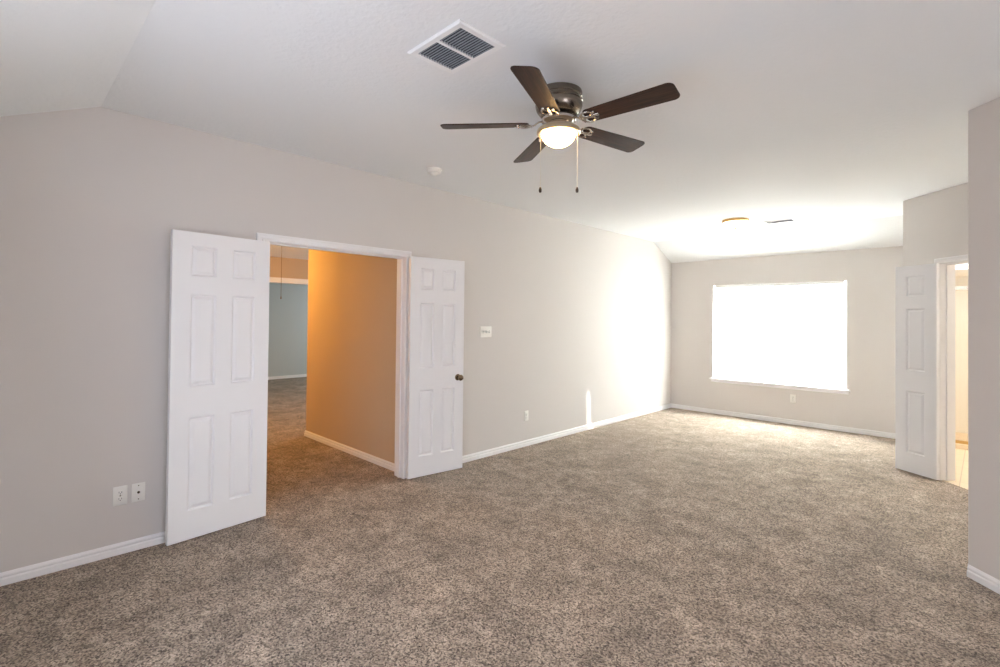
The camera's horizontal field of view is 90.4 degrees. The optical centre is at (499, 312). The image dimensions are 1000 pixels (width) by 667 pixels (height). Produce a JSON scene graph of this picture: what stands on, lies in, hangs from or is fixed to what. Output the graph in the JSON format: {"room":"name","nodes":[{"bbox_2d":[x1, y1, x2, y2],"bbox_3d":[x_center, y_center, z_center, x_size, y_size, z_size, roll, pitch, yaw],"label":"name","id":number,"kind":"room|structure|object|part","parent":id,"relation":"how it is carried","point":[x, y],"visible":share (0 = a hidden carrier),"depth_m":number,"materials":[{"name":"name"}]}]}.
{"room":"empty bedroom","nodes":[
{"label":"empty bedroom","id":0,"kind":"room"},
{"bbox_2d":[268,283,307,376],"bbox_3d":[-5.675,0.323,11.231,0.120,2.440,6.300,0,-1,44],"label":"wall","id":1,"kind":"structure","parent":0,"point":[288,315],"depth_m":11.79,"materials":[{"name":"grey paint"}]},
{"bbox_2d":[268,374,306,379],"bbox_3d":[-5.691,1.508,11.116,0.016,0.068,6.050,0,-1,44],"label":"baseboard","id":2,"kind":"structure","parent":1,"relation":"attached to","point":[299,375],"depth_m":11.77,"materials":[{"name":"white paint"}]},
{"bbox_2d":[270,256,308,278],"bbox_3d":[-3.060,0.322,8.828,0.120,2.440,6.070,0,-1,44],"label":"wall header","id":3,"kind":"structure","parent":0,"point":[291,268],"depth_m":8.28,"materials":[{"name":"beige paint"}]},
{"bbox_2d":[269,277,307,284],"bbox_3d":[-3.555,0.478,8.309,0.140,2.105,3.620,0,-1,44],"label":"trim","id":4,"kind":"structure","parent":3,"relation":"attached to","point":[272,279],"depth_m":8.26,"materials":[{"name":"white paint"}]},
{"bbox_2d":[270,245,308,259],"bbox_3d":[-2.877,-0.950,8.516,8.180,0.100,6.500,0,-1,44],"label":"ceiling","id":5,"kind":"structure","parent":0,"point":[275,251],"depth_m":7.55,"materials":[{"name":"white paint"}]},
{"bbox_2d":[280,249,281,298],"bbox_3d":[-2.521,-0.542,5.722,0.024,0.774,0.023,0,-1,44],"label":"pull cord","id":6,"kind":"object","parent":5,"relation":"hanging from","point":[281,249],"visible":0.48,"depth_m":5.72,"materials":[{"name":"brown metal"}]},
{"bbox_2d":[0,107,671,572],"bbox_3d":[-0.027,0.164,5.494,0.120,2.740,8.431,0,-1,44],"label":"wall","id":7,"kind":"structure","parent":0,"point":[92,200],"depth_m":3.19,"materials":[{"name":"grey paint"}]},
{"bbox_2d":[113,485,127,506],"bbox_3d":[-2.334,1.125,3.048,0.009,0.116,0.072,0,-1,44],"label":"wall outlet","id":8,"kind":"object","parent":7,"relation":"attached to","point":[119,493],"visible":1,"depth_m":3.05,"materials":[{"name":"white plastic"}]},
{"bbox_2d":[117,490,123,495],"bbox_3d":[-2.332,1.105,3.047,0.004,0.029,0.034,0,-1,44],"label":"receptacle","id":9,"kind":"object","parent":8,"relation":"attached to","point":[119,492],"depth_m":3.05,"materials":[{"name":"white plastic"}]},
{"bbox_2d":[117,496,123,501],"bbox_3d":[-2.333,1.144,3.047,0.004,0.029,0.034,0,-1,44],"label":"receptacle","id":10,"kind":"object","parent":8,"relation":"attached to","point":[119,498],"depth_m":3.05,"materials":[{"name":"white plastic"}]},
{"bbox_2d":[131,482,144,501],"bbox_3d":[-2.266,1.126,3.111,0.017,0.114,0.070,0,-1,44],"label":"plate","id":11,"kind":"object","parent":7,"relation":"attached to","point":[138,489],"visible":1,"depth_m":3.11,"materials":[{"name":"white plastic"}]},
{"bbox_2d":[165,229,269,545],"bbox_3d":[-1.908,0.476,3.403,0.035,2.004,0.634,0,-1,38],"label":"door","id":12,"kind":"structure","parent":7,"relation":"in","point":[216,471],"depth_m":3.36,"materials":[{"name":"white paint"}]},
{"bbox_2d":[256,232,411,478],"bbox_3d":[-1.358,0.465,4.137,0.156,2.078,1.358,0,-1,44],"label":"trim","id":13,"kind":"structure","parent":7,"relation":"attached to","point":[400,465],"depth_m":4.54,"materials":[{"name":"white paint"}]},
{"bbox_2d":[0,403,670,586],"bbox_3d":[0.008,1.500,5.431,0.016,0.068,8.231,0,-1,44],"label":"baseboard","id":14,"kind":"structure","parent":7,"relation":"attached to","point":[43,568],"depth_m":3.07,"materials":[{"name":"white paint"}]},
{"bbox_2d":[406,256,464,478],"bbox_3d":[-0.578,0.498,4.652,0.593,2.016,0.105,1,-1,-38],"label":"door","id":15,"kind":"structure","parent":7,"relation":"in","point":[435,363],"depth_m":4.65,"materials":[{"name":"white paint"}]},
{"bbox_3d":[-0.388,0.625,4.778,0.062,0.062,0.070,1,-1,-38],"label":"knob","id":16,"kind":"part","parent":15,"relation":"part of","materials":[{"name":"brown metal"}]},
{"bbox_2d":[480,326,491,336],"bbox_3d":[-0.144,0.203,5.275,0.019,0.116,0.163,0,-1,44],"label":"light switch","id":17,"kind":"object","parent":7,"relation":"attached to","point":[485,331],"visible":1,"depth_m":5.27,"materials":[{"name":"white plastic"}]},
{"bbox_2d":[524,410,528,420],"bbox_3d":[0.305,1.192,5.740,0.009,0.116,0.072,0,-1,44],"label":"wall outlet","id":18,"kind":"object","parent":7,"relation":"attached to","point":[527,411],"visible":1,"depth_m":5.74,"materials":[{"name":"white plastic"}]},
{"bbox_2d":[306,249,396,462],"bbox_3d":[-0.632,0.319,6.434,2.060,2.440,2.888,0,-1,44],"label":"wall","id":19,"kind":"structure","parent":0,"point":[352,298],"depth_m":5.34,"materials":[{"name":"beige paint"}]},
{"bbox_2d":[304,430,393,470],"bbox_3d":[-0.655,1.504,6.420,2.076,0.068,2.904,0,-1,44],"label":"baseboard","id":20,"kind":"structure","parent":19,"relation":"attached to","point":[373,459],"depth_m":5.30,"materials":[{"name":"white paint"}]},
{"bbox_2d":[0,377,999,666],"bbox_3d":[-0.229,1.593,6.486,14.600,0.102,9.410,0,-1,44],"label":"floor","id":21,"kind":"structure","parent":0,"point":[670,537],"depth_m":2.91,"materials":[{"name":"carpet"}]},
{"bbox_2d":[955,286,967,449],"bbox_3d":[5.894,0.641,5.357,1.874,1.905,0.120,0,-1,44],"label":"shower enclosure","id":22,"kind":"object","parent":21,"relation":"on","point":[959,444],"visible":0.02,"depth_m":5.79,"materials":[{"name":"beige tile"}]},
{"bbox_3d":[5.903,-0.291,5.367,1.874,0.040,0.040,0,-1,44],"label":"header rail","id":23,"kind":"part","parent":22,"relation":"part of","materials":[{"name":"silver metal"}]},
{"bbox_2d":[0,0,999,262],"bbox_3d":[2.377,-1.079,3.163,6.820,0.520,8.631,0,-1,44],"label":"ceiling","id":24,"kind":"structure","parent":0,"point":[828,116],"depth_m":2.69,"materials":[{"name":"white paint"}]},
{"bbox_2d":[426,167,441,175],"bbox_3d":[-0.556,-1.180,4.173,0.128,0.055,0.128,0,-1,44],"label":"smoke detector","id":25,"kind":"object","parent":24,"relation":"attached to","point":[434,171],"visible":1,"depth_m":4.14,"materials":[{"name":"white plastic"}]},
{"bbox_2d":[407,19,505,73],"bbox_3d":[-0.205,-1.220,2.302,0.374,0.011,0.278,0,-1,44],"label":"ceiling vent","id":26,"kind":"object","parent":24,"relation":"in","point":[459,45],"visible":1,"depth_m":2.28,"materials":[{"name":"white metal"}]},
{"bbox_2d":[440,66,679,192],"bbox_3d":[0.358,-0.932,2.728,1.237,0.564,1.256,0,-1,44],"label":"ceiling fan","id":27,"kind":"object","parent":24,"relation":"hanging from","point":[558,105],"visible":1,"depth_m":2.63,"materials":[{"name":"brown wood"}]},
{"bbox_3d":[-0.084,-1.037,2.755,0.486,0.006,0.136,0,11,2],"label":"blade","id":28,"kind":"part","parent":27,"relation":"part of","materials":[{"name":"brown wood"}]},
{"bbox_3d":[0.213,-1.029,3.132,0.136,0.006,0.486,-11,2,-16],"label":"blade","id":29,"kind":"part","parent":27,"relation":"part of","materials":[{"name":"brown wood"}]},
{"bbox_3d":[0.182,-1.051,2.357,0.136,0.006,0.486,13,3,20],"label":"blade","id":30,"kind":"part","parent":27,"relation":"part of","materials":[{"name":"brown wood"}]},
{"bbox_3d":[0.224,-0.849,2.717,0.008,0.325,0.004,1,-1,-11],"label":"pull chain","id":31,"kind":"part","parent":27,"relation":"part of","materials":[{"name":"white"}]},
{"bbox_3d":[0.323,-0.953,2.738,0.189,0.074,0.189,0,-1,44],"label":"lamp shade","id":32,"kind":"part","parent":27,"relation":"part of","materials":[{"name":"white glass"}]},
{"bbox_3d":[0.418,-0.845,2.695,0.008,0.329,0.004,0,-1,23],"label":"pull chain","id":33,"kind":"part","parent":27,"relation":"part of","materials":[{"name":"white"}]},
{"bbox_3d":[0.663,-1.034,2.966,0.486,0.006,0.136,1,-12,-34],"label":"blade","id":34,"kind":"part","parent":27,"relation":"part of","materials":[{"name":"brown wood"}]},
{"bbox_3d":[0.644,-1.046,2.487,0.486,0.006,0.136,-1,-13,38],"label":"blade","id":35,"kind":"part","parent":27,"relation":"part of","materials":[{"name":"brown wood"}]},
{"bbox_2d":[722,218,748,228],"bbox_3d":[2.914,-1.089,6.142,0.306,0.118,0.306,0,-1,44],"label":"flush ceiling light","id":36,"kind":"object","parent":24,"relation":"attached to","point":[734,223],"visible":1,"depth_m":6.05,"materials":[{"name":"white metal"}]},
{"bbox_2d":[764,218,795,223],"bbox_3d":[3.473,-1.135,6.158,0.330,0.014,0.150,0,-1,44],"label":"ceiling vent","id":37,"kind":"object","parent":24,"relation":"in","point":[789,219],"visible":1,"depth_m":6.14,"materials":[{"name":"white metal"}]},
{"bbox_2d":[671,246,902,432],"bbox_3d":[4.127,0.374,7.278,3.314,2.448,0.140,0,-1,44],"label":"wall","id":38,"kind":"structure","parent":0,"point":[869,274],"depth_m":7.00,"materials":[{"name":"grey paint"}]},
{"bbox_2d":[709,281,849,394],"bbox_3d":[4.060,0.332,7.317,1.856,1.532,0.170,0,-1,44],"label":"window","id":39,"kind":"structure","parent":38,"relation":"in","point":[715,379],"depth_m":7.11,"materials":[{"name":"white plastic"}]},
{"bbox_3d":[4.035,1.066,7.291,1.856,0.062,0.120,0,-1,44],"label":"sill","id":40,"kind":"part","parent":39,"relation":"part of","materials":[{"name":"white paint"}]},
{"bbox_2d":[716,281,844,387],"bbox_3d":[4.053,0.295,7.311,1.708,1.456,0.054,0,-1,44],"label":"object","id":41,"kind":"structure","parent":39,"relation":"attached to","point":[791,333],"depth_m":7.24,"materials":[{"name":"white glass"}]},
{"bbox_3d":[4.049,1.014,7.306,1.708,0.018,0.028,0,-1,44],"label":"rail","id":42,"kind":"part","parent":41,"relation":"part of","materials":[{"name":"white plastic"}]},
{"bbox_2d":[671,403,894,438],"bbox_3d":[4.018,1.562,7.250,3.194,0.068,0.016,0,-1,44],"label":"baseboard","id":43,"kind":"structure","parent":38,"relation":"attached to","point":[693,408],"depth_m":7.10,"materials":[{"name":"white paint"}]},
{"bbox_2d":[790,394,795,402],"bbox_3d":[4.189,1.227,7.095,0.072,0.116,0.009,0,-1,44],"label":"wall outlet","id":44,"kind":"object","parent":38,"relation":"attached to","point":[792,396],"visible":1,"depth_m":7.09,"materials":[{"name":"white plastic"}]},
{"bbox_2d":[903,182,967,265],"bbox_3d":[4.393,0.207,4.601,0.788,2.725,3.430,0,-1,17],"label":"wall","id":45,"kind":"structure","parent":0,"point":[935,224],"depth_m":4.72,"materials":[{"name":"grey paint"}]},
{"bbox_2d":[895,263,939,479],"bbox_3d":[4.040,0.548,4.807,0.035,2.016,0.390,1,-1,-13],"label":"door","id":46,"kind":"structure","parent":45,"relation":"in","point":[917,316],"depth_m":4.78,"materials":[{"name":"white paint"}]},
{"bbox_2d":[934,254,967,480],"bbox_3d":[4.194,0.524,4.227,0.156,2.078,0.944,1,-1,-1],"label":"trim","id":47,"kind":"structure","parent":45,"relation":"attached to","point":[947,264],"depth_m":4.64,"materials":[{"name":"white paint"}]},
{"bbox_2d":[955,276,967,433],"bbox_3d":[5.612,0.329,4.341,2.958,2.500,4.334,0,-1,44],"label":"wall","id":48,"kind":"structure","parent":0,"point":[961,296],"depth_m":6.66,"materials":[{"name":"white paint"}]},
{"bbox_2d":[955,263,967,276],"bbox_3d":[6.429,-0.698,5.617,2.271,0.400,1.200,0,-1,44],"label":"wall","id":49,"kind":"structure","parent":0,"point":[961,269],"depth_m":5.92,"materials":[{"name":"white paint"}]},
{"bbox_2d":[968,97,999,579],"bbox_3d":[3.464,0.153,1.029,1.410,2.730,3.790,1,-1,-1],"label":"wall","id":50,"kind":"structure","parent":0,"point":[983,120],"depth_m":2.81,"materials":[{"name":"grey paint"}]},
{"bbox_2d":[967,565,999,593],"bbox_3d":[2.826,1.480,1.241,1.330,0.068,4.059,0,-1,20],"label":"baseboard","id":51,"kind":"structure","parent":50,"relation":"attached to","point":[973,573],"depth_m":2.78,"materials":[{"name":"white paint"}]}
]}

